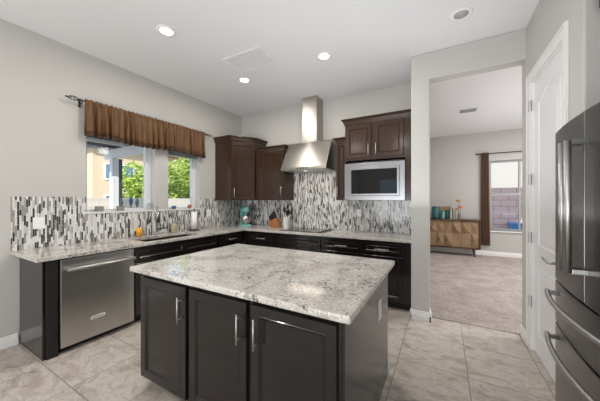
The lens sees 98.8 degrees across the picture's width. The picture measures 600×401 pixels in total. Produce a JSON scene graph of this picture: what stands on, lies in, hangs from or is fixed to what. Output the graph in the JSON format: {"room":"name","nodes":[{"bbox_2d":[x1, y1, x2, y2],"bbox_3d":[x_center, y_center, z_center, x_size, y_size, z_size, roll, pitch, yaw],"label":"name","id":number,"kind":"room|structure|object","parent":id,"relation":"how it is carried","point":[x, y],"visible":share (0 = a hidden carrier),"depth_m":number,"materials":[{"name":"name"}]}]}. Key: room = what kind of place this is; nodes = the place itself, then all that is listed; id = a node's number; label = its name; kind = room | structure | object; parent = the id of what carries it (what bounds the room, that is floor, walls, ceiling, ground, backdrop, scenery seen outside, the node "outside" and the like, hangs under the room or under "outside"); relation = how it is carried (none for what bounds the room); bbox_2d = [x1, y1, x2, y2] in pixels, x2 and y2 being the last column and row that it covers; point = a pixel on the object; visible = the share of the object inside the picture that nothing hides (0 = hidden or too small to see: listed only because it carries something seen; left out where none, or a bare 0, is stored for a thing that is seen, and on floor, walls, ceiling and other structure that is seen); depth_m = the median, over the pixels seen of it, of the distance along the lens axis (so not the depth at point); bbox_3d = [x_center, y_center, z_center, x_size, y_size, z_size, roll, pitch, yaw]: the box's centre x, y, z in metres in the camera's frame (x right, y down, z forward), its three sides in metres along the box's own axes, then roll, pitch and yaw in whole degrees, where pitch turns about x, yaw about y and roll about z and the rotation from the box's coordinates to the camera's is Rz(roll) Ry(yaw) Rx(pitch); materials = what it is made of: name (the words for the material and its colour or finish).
{"room":"kitchen","nodes":[
{"label":"kitchen","id":0,"kind":"room"},
{"bbox_2d":[0,18,240,342],"bbox_3d":[-3.499,-0.151,1.411,0.200,3.120,9.350,0,0,29],"label":"wall","id":1,"kind":"structure","parent":0,"point":[43,140],"depth_m":2.76,"materials":[{"name":"grey paint"}]},
{"bbox_2d":[0,333,17,349],"bbox_3d":[-4.171,1.357,-0.017,0.016,0.105,5.800,0,0,29],"label":"baseboard","id":2,"kind":"structure","parent":1,"relation":"attached to","point":[11,340],"depth_m":2.46,"materials":[{"name":"white"}]},
{"bbox_2d":[86,136,150,211],"bbox_3d":[-2.408,-0.392,3.421,0.062,1.078,0.824,0,0,29],"label":"window","id":3,"kind":"structure","parent":1,"relation":"in","point":[146,151],"depth_m":3.72,"materials":[{"name":"white plastic"}]},
{"bbox_2d":[11,196,240,250],"bbox_3d":[-1.999,0.232,3.890,0.009,0.527,3.235,0,0,29],"label":"tile backsplash","id":4,"kind":"structure","parent":1,"relation":"attached to","point":[65,223],"depth_m":2.99,"materials":[{"name":"tile"}]},
{"bbox_2d":[33,217,44,228],"bbox_3d":[-2.683,0.239,2.643,0.008,0.118,0.090,0,0,29],"label":"outlet","id":5,"kind":"object","parent":4,"relation":"attached to","point":[38,222],"visible":1,"depth_m":2.64,"materials":[{"name":"white plastic"}]},
{"bbox_2d":[34,220,38,226],"bbox_3d":[-2.690,0.239,2.624,0.002,0.068,0.033,0,0,29],"label":"switch","id":6,"kind":"object","parent":5,"relation":"attached to","point":[36,222],"depth_m":2.62,"materials":[{"name":"white plastic"}]},
{"bbox_2d":[206,209,210,215],"bbox_3d":[-1.618,0.227,4.556,0.008,0.118,0.100,0,0,29],"label":"outlet","id":7,"kind":"object","parent":4,"relation":"attached to","point":[208,211],"visible":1,"depth_m":4.55,"materials":[{"name":"white plastic"}]},
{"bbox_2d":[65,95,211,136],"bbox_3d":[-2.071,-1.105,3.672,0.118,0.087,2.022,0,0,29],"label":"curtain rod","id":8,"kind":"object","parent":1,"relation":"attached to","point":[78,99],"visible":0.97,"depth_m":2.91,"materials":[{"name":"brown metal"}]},
{"bbox_2d":[84,99,205,157],"bbox_3d":[-2.019,-0.929,3.648,0.096,0.451,1.702,0,0,29],"label":"window valance","id":9,"kind":"object","parent":8,"relation":"hanging from","point":[101,121],"visible":1,"depth_m":3.43,"materials":[{"name":"brown fabric"}]},
{"bbox_2d":[82,208,201,213],"bbox_3d":[-2.151,0.155,3.717,0.123,0.024,1.670,0,0,29],"label":"sill","id":10,"kind":"structure","parent":1,"relation":"attached to","point":[190,208],"depth_m":3.47,"materials":[{"name":"white stone"}]},
{"bbox_2d":[95,206,103,211],"bbox_3d":[-2.471,0.114,3.166,0.072,0.066,0.072,0,0,29],"label":"square pot","id":11,"kind":"object","parent":10,"relation":"on","point":[97,208],"visible":0.96,"depth_m":3.14,"materials":[{"name":"grey ceramic"}]},
{"bbox_2d":[116,206,124,210],"bbox_3d":[-2.356,0.114,3.373,0.072,0.066,0.072,0,0,29],"label":"square pot","id":12,"kind":"object","parent":10,"relation":"on","point":[119,208],"visible":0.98,"depth_m":3.35,"materials":[{"name":"white ceramic"}]},
{"bbox_2d":[147,199,151,209],"bbox_3d":[-2.163,0.070,3.689,0.066,0.152,0.066,0,0,29],"label":"soap bottle","id":13,"kind":"object","parent":10,"relation":"on","point":[149,206],"visible":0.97,"depth_m":3.67,"materials":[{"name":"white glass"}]},
{"bbox_2d":[168,159,195,208],"bbox_3d":[-1.968,-0.392,4.211,0.062,1.078,0.576,0,0,29],"label":"window","id":14,"kind":"structure","parent":1,"relation":"in","point":[192,162],"depth_m":4.40,"materials":[{"name":"white plastic"}]},
{"bbox_2d":[168,150,197,159],"bbox_3d":[-1.918,-0.755,4.183,0.058,0.152,0.568,0,0,29],"label":"roller shade","id":15,"kind":"object","parent":1,"relation":"attached to","point":[171,152],"visible":0.49,"depth_m":4.14,"materials":[{"name":"grey fabric"}]},
{"bbox_2d":[213,135,267,199],"bbox_3d":[-1.100,-0.560,4.814,0.678,1.134,0.747,0,0,29],"label":"upper cabinet","id":16,"kind":"object","parent":1,"relation":"attached to","point":[235,158],"visible":0.98,"depth_m":4.61,"materials":[{"name":"brown wood"}]},
{"bbox_2d":[0,0,539,137],"bbox_3d":[0.573,-1.786,1.376,7.450,0.150,13.350,0,0,29],"label":"ceiling","id":17,"kind":"structure","parent":0,"point":[372,44],"depth_m":2.76,"materials":[{"name":"white paint"}]},
{"bbox_2d":[156,25,175,36],"bbox_3d":[-1.354,-1.706,2.603,0.184,0.009,0.184,0,0,29],"label":"recessed light","id":18,"kind":"object","parent":17,"relation":"in","point":[164,30],"visible":1,"depth_m":2.60,"materials":[{"name":"white plastic"}]},
{"bbox_2d":[238,77,250,82],"bbox_3d":[-0.794,-1.706,3.671,0.184,0.009,0.184,0,0,29],"label":"recessed light","id":19,"kind":"object","parent":17,"relation":"in","point":[241,79],"visible":1,"depth_m":3.67,"materials":[{"name":"white plastic"}]},
{"bbox_2d":[222,46,278,72],"bbox_3d":[-0.604,-1.706,3.159,0.570,0.010,0.390,0,0,29],"label":"ceiling vent","id":20,"kind":"object","parent":17,"relation":"in","point":[255,58],"visible":1,"depth_m":3.15,"materials":[{"name":"white paint"}]},
{"bbox_2d":[316,52,331,60],"bbox_3d":[0.286,-1.706,3.058,0.184,0.009,0.184,0,0,29],"label":"recessed light","id":21,"kind":"object","parent":17,"relation":"in","point":[323,56],"visible":1,"depth_m":3.05,"materials":[{"name":"white plastic"}]},
{"bbox_2d":[450,7,472,21],"bbox_3d":[1.485,-1.706,2.368,0.184,0.009,0.184,0,0,29],"label":"recessed light","id":22,"kind":"object","parent":17,"relation":"in","point":[460,14],"visible":1,"depth_m":2.36,"materials":[{"name":"white plastic"}]},
{"bbox_2d":[458,107,478,113],"bbox_3d":[3.210,-1.705,4.910,0.320,0.012,0.270,0,0,29],"label":"ceiling vent","id":23,"kind":"object","parent":17,"relation":"in","point":[473,109],"visible":1,"depth_m":4.89,"materials":[{"name":"white metal"}]},
{"bbox_2d":[0,309,554,400],"bbox_3d":[-1.366,1.469,-0.205,5.500,0.120,8.600,0,0,29],"label":"floor","id":24,"kind":"structure","parent":0,"point":[437,359],"depth_m":2.13,"materials":[{"name":"beige tile"}]},
{"bbox_2d":[20,258,57,360],"bbox_3d":[-2.467,0.971,2.418,0.600,0.876,0.097,0,0,29],"label":"base cabinet","id":25,"kind":"object","parent":24,"relation":"on","point":[38,281],"visible":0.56,"depth_m":2.30,"materials":[{"name":"brown wood"}]},
{"bbox_2d":[58,248,135,352],"bbox_3d":[-2.228,0.973,2.715,0.652,0.872,0.635,0,0,29],"label":"dishwasher","id":26,"kind":"object","parent":24,"relation":"on","point":[96,291],"visible":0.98,"depth_m":2.53,"materials":[{"name":"silver metal"}]},
{"bbox_2d":[130,235,217,323],"bbox_3d":[-1.787,0.971,3.540,0.622,0.876,1.220,0,0,29],"label":"base cabinet","id":27,"kind":"object","parent":24,"relation":"on","point":[144,254],"visible":0.27,"depth_m":3.16,"materials":[{"name":"brown wood"}]},
{"bbox_2d":[11,224,410,262],"bbox_3d":[-0.555,0.514,3.093,3.307,0.038,3.246,0,0,29],"label":"countertop","id":28,"kind":"structure","parent":27,"relation":"on","point":[43,254],"depth_m":3.29,"materials":[{"name":"stone"}]},
{"bbox_2d":[136,228,141,236],"bbox_3d":[-2.163,0.438,3.458,0.072,0.115,0.086,0,0,-26],"label":"tumbler","id":29,"kind":"object","parent":28,"relation":"on","point":[138,230],"visible":1,"depth_m":3.44,"materials":[{"name":"orange glass"}]},
{"bbox_2d":[155,206,165,234],"bbox_3d":[-1.990,0.289,3.613,0.119,0.412,0.257,0,0,-7],"label":"faucet","id":30,"kind":"object","parent":28,"relation":"on","point":[157,207],"visible":0.99,"depth_m":3.59,"materials":[{"name":"silver metal"}]},
{"bbox_2d":[141,234,189,241],"bbox_3d":[-1.789,0.643,3.492,0.405,0.219,0.850,0,0,29],"label":"sink","id":31,"kind":"object","parent":28,"relation":"in","point":[185,234],"visible":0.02,"depth_m":3.64,"materials":[{"name":"silver"}]},
{"bbox_2d":[171,216,176,232],"bbox_3d":[-1.898,0.372,3.877,0.079,0.246,0.079,0,0,-23],"label":"soap dispenser","id":32,"kind":"object","parent":28,"relation":"on","point":[173,226],"visible":1,"depth_m":3.85,"materials":[{"name":"beige"}]},
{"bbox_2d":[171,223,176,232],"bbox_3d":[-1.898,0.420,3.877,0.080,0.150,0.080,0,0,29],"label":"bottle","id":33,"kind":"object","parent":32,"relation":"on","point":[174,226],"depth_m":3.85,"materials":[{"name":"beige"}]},
{"bbox_2d":[189,209,199,230],"bbox_3d":[-1.715,0.320,4.164,0.164,0.350,0.164,0,0,29],"label":"paper towel holder","id":34,"kind":"object","parent":28,"relation":"on","point":[193,214],"visible":1,"depth_m":4.13,"materials":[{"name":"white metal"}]},
{"bbox_2d":[238,206,251,226],"bbox_3d":[-1.054,0.306,4.891,0.214,0.377,0.330,0,0,-29],"label":"stand mixer","id":35,"kind":"object","parent":28,"relation":"on","point":[244,219],"visible":1,"depth_m":4.77,"materials":[{"name":"teal metal"}]},
{"bbox_2d":[240,216,250,223],"bbox_3d":[-1.022,0.380,4.835,0.200,0.150,0.200,0,0,-29],"label":"bowl","id":36,"kind":"object","parent":35,"relation":"on","point":[243,219],"depth_m":4.76,"materials":[{"name":"silver metal"}]},
{"bbox_2d":[268,212,281,227],"bbox_3d":[-0.454,0.354,4.643,0.248,0.283,0.100,0,0,29],"label":"knife block","id":37,"kind":"object","parent":28,"relation":"on","point":[274,222],"visible":1,"depth_m":4.61,"materials":[{"name":"brown wood"}]},
{"bbox_2d":[283,217,289,228],"bbox_3d":[-0.231,0.395,4.462,0.134,0.200,0.134,0,0,29],"label":"utensil crock","id":38,"kind":"object","parent":28,"relation":"on","point":[286,220],"visible":0.92,"depth_m":4.41,"materials":[{"name":"white ceramic"}]},
{"bbox_2d":[282,227,334,232],"bbox_3d":[0.125,0.479,4.201,0.750,0.032,0.500,0,0,29],"label":"cooktop","id":39,"kind":"object","parent":28,"relation":"in","point":[298,229],"visible":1,"depth_m":4.11,"materials":[{"name":"black glass"}]},
{"bbox_2d":[217,231,241,247],"bbox_3d":[-1.353,0.971,4.319,0.622,0.876,0.560,0,0,29],"label":"base cabinet","id":40,"kind":"object","parent":24,"relation":"on","point":[227,239],"visible":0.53,"depth_m":4.16,"materials":[{"name":"brown wood"}]},
{"bbox_2d":[245,231,275,247],"bbox_3d":[-0.545,0.971,4.550,0.660,0.876,0.652,0,0,29],"label":"base cabinet","id":41,"kind":"object","parent":24,"relation":"on","point":[266,239],"visible":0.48,"depth_m":4.29,"materials":[{"name":"brown wood"}]},
{"bbox_2d":[141,274,389,400],"bbox_3d":[-0.243,0.972,1.978,1.602,0.875,1.110,0,0,29],"label":"base cabinet","id":42,"kind":"object","parent":24,"relation":"on","point":[198,344],"visible":0.79,"depth_m":1.49,"materials":[{"name":"brown wood"}]},
{"bbox_2d":[130,244,394,324],"bbox_3d":[-0.248,0.514,2.003,1.696,0.038,1.154,0,0,29],"label":"countertop","id":43,"kind":"structure","parent":42,"relation":"on","point":[333,287],"depth_m":1.68,"materials":[{"name":"stone"}]},
{"bbox_2d":[378,298,381,320],"bbox_3d":[0.561,0.765,1.798,0.009,0.137,0.085,0,0,29],"label":"outlet","id":44,"kind":"object","parent":42,"relation":"attached to","point":[380,300],"visible":1,"depth_m":1.78,"materials":[{"name":"white plastic"}]},
{"bbox_2d":[276,233,321,252],"bbox_3d":[0.097,0.971,4.192,0.805,0.876,0.652,0,0,29],"label":"base cabinet","id":45,"kind":"object","parent":24,"relation":"on","point":[285,241],"visible":0.2,"depth_m":3.93,"materials":[{"name":"brown wood"}]},
{"bbox_2d":[322,237,362,256],"bbox_3d":[0.712,0.971,3.850,0.598,0.876,0.652,0,0,29],"label":"base cabinet","id":46,"kind":"object","parent":24,"relation":"on","point":[330,245],"visible":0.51,"depth_m":3.59,"materials":[{"name":"brown wood"}]},
{"bbox_2d":[363,240,410,309],"bbox_3d":[1.242,0.971,3.555,0.611,0.876,0.652,0,0,29],"label":"base cabinet","id":47,"kind":"object","parent":24,"relation":"on","point":[399,276],"visible":0.61,"depth_m":3.25,"materials":[{"name":"brown wood"}]},
{"bbox_2d":[544,102,599,400],"bbox_3d":[1.583,0.513,0.905,0.986,1.792,0.904,0,0,29],"label":"refrigerator","id":48,"kind":"object","parent":24,"relation":"on","point":[576,353],"visible":1,"depth_m":1.12,"materials":[{"name":"silver metal"}]},
{"bbox_2d":[241,82,410,243],"bbox_3d":[0.311,-0.151,4.555,3.400,3.120,0.150,0,0,29],"label":"wall","id":49,"kind":"structure","parent":0,"point":[280,126],"depth_m":4.36,"materials":[{"name":"grey paint"}]},
{"bbox_2d":[256,144,293,199],"bbox_3d":[-0.458,-0.468,4.667,0.667,0.949,0.378,0,0,29],"label":"upper cabinet","id":50,"kind":"object","parent":49,"relation":"attached to","point":[272,183],"visible":0.91,"depth_m":4.54,"materials":[{"name":"brown wood"}]},
{"bbox_2d":[281,95,335,173],"bbox_3d":[0.153,-1.088,4.256,0.813,1.242,0.502,0,0,29],"label":"range hood","id":51,"kind":"object","parent":49,"relation":"attached to","point":[315,154],"visible":0.93,"depth_m":4.21,"materials":[{"name":"silver metal"}]},
{"bbox_2d":[241,171,410,233],"bbox_3d":[0.233,-0.025,4.506,3.308,1.041,0.009,0,0,29],"label":"tile backsplash","id":52,"kind":"structure","parent":49,"relation":"attached to","point":[314,204],"depth_m":4.37,"materials":[{"name":"tile"}]},
{"bbox_2d":[357,209,360,216],"bbox_3d":[0.942,0.209,4.101,0.075,0.118,0.008,0,0,29],"label":"outlet","id":53,"kind":"object","parent":52,"relation":"attached to","point":[358,210],"visible":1,"depth_m":4.10,"materials":[{"name":"white plastic"}]},
{"bbox_2d":[382,210,386,217],"bbox_3d":[1.290,0.219,3.908,0.075,0.118,0.008,0,0,29],"label":"outlet","id":54,"kind":"object","parent":52,"relation":"attached to","point":[384,212],"visible":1,"depth_m":3.91,"materials":[{"name":"white plastic"}]},
{"bbox_2d":[332,137,344,199],"bbox_3d":[0.675,-0.468,4.036,0.219,0.949,0.378,0,0,29],"label":"upper cabinet","id":55,"kind":"object","parent":49,"relation":"attached to","point":[340,142],"visible":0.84,"depth_m":3.91,"materials":[{"name":"brown wood"}]},
{"bbox_2d":[341,109,410,199],"bbox_3d":[1.131,-0.583,3.731,0.969,1.179,0.468,0,0,29],"label":"upper cabinet","id":56,"kind":"object","parent":49,"relation":"attached to","point":[383,136],"visible":0.91,"depth_m":3.52,"materials":[{"name":"brown wood"}]},
{"bbox_2d":[345,159,404,199],"bbox_3d":[1.115,-0.268,3.752,0.826,0.546,0.411,0,0,29],"label":"microwave","id":57,"kind":"object","parent":56,"relation":"attached to","point":[385,179],"visible":1,"depth_m":3.56,"materials":[{"name":"silver metal"}]},
{"bbox_2d":[388,251,521,334],"bbox_3d":[3.310,1.465,4.802,6.000,0.128,4.700,0,0,29],"label":"floor","id":58,"kind":"structure","parent":0,"point":[484,291],"depth_m":4.01,"materials":[{"name":"beige carpet"}]},
{"bbox_2d":[430,218,480,256],"bbox_3d":[3.771,0.947,6.726,1.535,0.912,0.450,0,0,29],"label":"sideboard","id":59,"kind":"object","parent":58,"relation":"on","point":[450,233],"visible":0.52,"depth_m":6.44,"materials":[{"name":"brown wood"}]},
{"bbox_2d":[432,206,439,218],"bbox_3d":[3.586,0.333,6.789,0.194,0.315,0.194,0,0,29],"label":"vase","id":60,"kind":"object","parent":59,"relation":"on","point":[435,209],"visible":0.99,"depth_m":6.71,"materials":[{"name":"teal ceramic"}]},
{"bbox_2d":[441,210,444,218],"bbox_3d":[3.703,0.383,6.655,0.090,0.215,0.090,0,0,29],"label":"vase","id":61,"kind":"object","parent":59,"relation":"on","point":[442,211],"visible":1,"depth_m":6.62,"materials":[{"name":"teal glass"}]},
{"bbox_2d":[439,206,449,217],"bbox_3d":[3.841,0.335,6.825,0.250,0.310,0.120,0,0,29],"label":"wooden box","id":62,"kind":"object","parent":59,"relation":"on","point":[441,208],"visible":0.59,"depth_m":6.79,"materials":[{"name":"brown wood"}]},
{"bbox_2d":[445,210,448,218],"bbox_3d":[3.804,0.378,6.645,0.090,0.225,0.090,0,0,29],"label":"vase","id":63,"kind":"object","parent":59,"relation":"on","point":[446,211],"visible":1,"depth_m":6.61,"materials":[{"name":"teal ceramic"}]},
{"bbox_2d":[411,28,525,312],"bbox_3d":[1.971,-0.151,3.127,1.070,3.120,0.730,0,0,29],"label":"wall","id":64,"kind":"structure","parent":0,"point":[507,50],"depth_m":2.98,"materials":[{"name":"grey paint"}]},
{"bbox_2d":[409,308,431,321],"bbox_3d":[1.445,1.357,3.079,0.229,0.105,0.166,0,0,29],"label":"baseboard","id":65,"kind":"object","parent":64,"relation":"attached to","point":[414,314],"visible":0.95,"depth_m":3.01,"materials":[{"name":"white"}]},
{"bbox_2d":[430,128,521,253],"bbox_3d":[4.404,-0.151,6.768,6.000,3.120,0.200,0,0,29],"label":"wall","id":66,"kind":"structure","parent":0,"point":[455,168],"depth_m":6.67,"materials":[{"name":"grey paint"}]},
{"bbox_2d":[430,246,521,257],"bbox_3d":[4.308,1.349,6.698,5.700,0.120,0.016,0,0,29],"label":"baseboard","id":67,"kind":"structure","parent":66,"relation":"attached to","point":[442,249],"depth_m":6.55,"materials":[{"name":"white wood"}]},
{"bbox_2d":[475,151,521,154],"bbox_3d":[5.191,-1.153,6.163,1.637,0.044,0.092,0,0,29],"label":"curtain rod","id":68,"kind":"object","parent":66,"relation":"attached to","point":[511,151],"visible":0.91,"depth_m":6.28,"materials":[{"name":"brown metal"}]},
{"bbox_2d":[481,153,489,245],"bbox_3d":[4.652,-0.018,6.434,0.188,2.315,0.060,0,0,29],"label":"curtain","id":69,"kind":"object","parent":68,"relation":"hanging from","point":[485,201],"visible":1,"depth_m":6.43,"materials":[{"name":"brown fabric"}]},
{"bbox_2d":[489,159,521,232],"bbox_3d":[5.304,-0.088,6.205,1.240,1.775,0.170,0,0,29],"label":"window","id":70,"kind":"structure","parent":66,"relation":"in","point":[519,193],"depth_m":6.28,"materials":[{"name":"grey"}]},
{"bbox_2d":[491,162,521,187],"bbox_3d":[11.301,-1.376,12.371,13.800,5.830,6.300,0,0,29],"label":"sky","id":71,"kind":"structure","parent":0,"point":[503,175],"depth_m":10.73,"materials":[{"name":"white"}]},
{"bbox_2d":[522,0,599,329],"bbox_3d":[2.379,-0.151,1.882,0.886,3.120,1.350,0,0,29],"label":"wall","id":72,"kind":"structure","parent":0,"point":[583,16],"depth_m":1.66,"materials":[{"name":"grey paint"}]},
{"bbox_2d":[520,324,525,343],"bbox_3d":[1.988,1.357,2.107,0.016,0.105,1.365,0,0,29],"label":"baseboard","id":73,"kind":"structure","parent":72,"relation":"attached to","point":[522,330],"depth_m":2.61,"materials":[{"name":"white"}]},
{"bbox_2d":[531,48,561,382],"bbox_3d":[1.983,0.153,2.095,0.132,2.488,0.764,0,0,29],"label":"door","id":74,"kind":"structure","parent":72,"relation":"in","point":[548,87],"depth_m":2.12,"materials":[{"name":"white paint"}]},
{"bbox_2d":[526,20,568,350],"bbox_3d":[2.019,0.115,2.059,0.126,2.588,0.916,0,0,29],"label":"door frame","id":75,"kind":"structure","parent":72,"relation":"attached to","point":[560,40],"depth_m":2.39,"materials":[{"name":"white wood"}]},
{"label":"outside","id":76,"kind":"structure","parent":0,"visible":0},
{"bbox_3d":[-1.211,1.649,5.316,80.000,0.220,80.000,0,0,29],"label":"ground","id":77,"kind":"structure","parent":76,"visible":0},
{"bbox_2d":[87,135,142,208],"bbox_3d":[-3.782,0.094,5.540,3.190,2.890,1.130,0,0,29],"label":"pergola","id":78,"kind":"object","parent":77,"relation":"on","point":[114,150],"visible":0.27,"depth_m":6.29,"materials":[{"name":"white paint"}]},
{"bbox_2d":[119,159,122,205],"bbox_3d":[-4.541,0.259,6.479,0.090,2.560,0.088,0,0,29],"label":"downspout","id":79,"kind":"object","parent":78,"relation":"attached to","point":[120,160],"visible":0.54,"depth_m":6.46,"materials":[{"name":"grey metal"}]},
{"bbox_2d":[129,197,132,210],"bbox_3d":[-2.817,0.737,4.282,0.064,1.605,0.064,0,0,29],"label":"ornament","id":80,"kind":"object","parent":77,"relation":"on","point":[130,199],"visible":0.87,"depth_m":4.27,"materials":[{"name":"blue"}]},
{"bbox_2d":[87,148,188,197],"bbox_3d":[-12.800,-1.476,19.551,8.900,6.030,9.200,0,0,29],"label":"house","id":81,"kind":"structure","parent":77,"relation":"on","point":[98,168],"depth_m":14.29,"materials":[{"name":"beige paint"}]},
{"bbox_2d":[87,198,189,208],"bbox_3d":[-5.667,0.744,7.797,0.200,1.590,18.000,0,0,29],"label":"wall","id":82,"kind":"structure","parent":77,"relation":"on","point":[91,202],"depth_m":8.08,"materials":[{"name":"white paint"}]},
{"bbox_2d":[122,160,183,197],"bbox_3d":[-5.950,-0.048,10.346,2.353,3.183,2.100,0,0,-20],"label":"tree","id":83,"kind":"object","parent":77,"relation":"on","point":[133,185],"visible":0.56,"depth_m":9.84,"materials":[{"name":"green plant"}]},
{"bbox_2d":[171,160,189,196],"bbox_3d":[-6.345,-0.584,15.347,2.698,4.254,3.113,0,0,-35],"label":"tree","id":84,"kind":"object","parent":77,"relation":"on","point":[181,162],"visible":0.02,"depth_m":15.35,"materials":[{"name":"green plant"}]},
{"bbox_2d":[174,157,189,197],"bbox_3d":[-4.844,-0.742,12.404,2.473,4.570,2.452,0,0,29],"label":"tree","id":85,"kind":"object","parent":77,"relation":"on","point":[186,185],"visible":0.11,"depth_m":11.74,"materials":[{"name":"green plant"}]},
{"bbox_2d":[491,187,521,228],"bbox_3d":[7.679,0.574,7.921,11.000,1.930,0.200,0,0,29],"label":"wall","id":86,"kind":"structure","parent":77,"relation":"on","point":[504,209],"depth_m":8.37,"materials":[{"name":"brick"}]},
{"bbox_2d":[507,222,521,229],"bbox_3d":[6.715,1.129,8.000,0.340,0.820,0.500,0,0,29],"label":"storage bin","id":87,"kind":"object","parent":77,"relation":"on","point":[511,225],"visible":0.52,"depth_m":7.86,"materials":[{"name":"blue plastic"}]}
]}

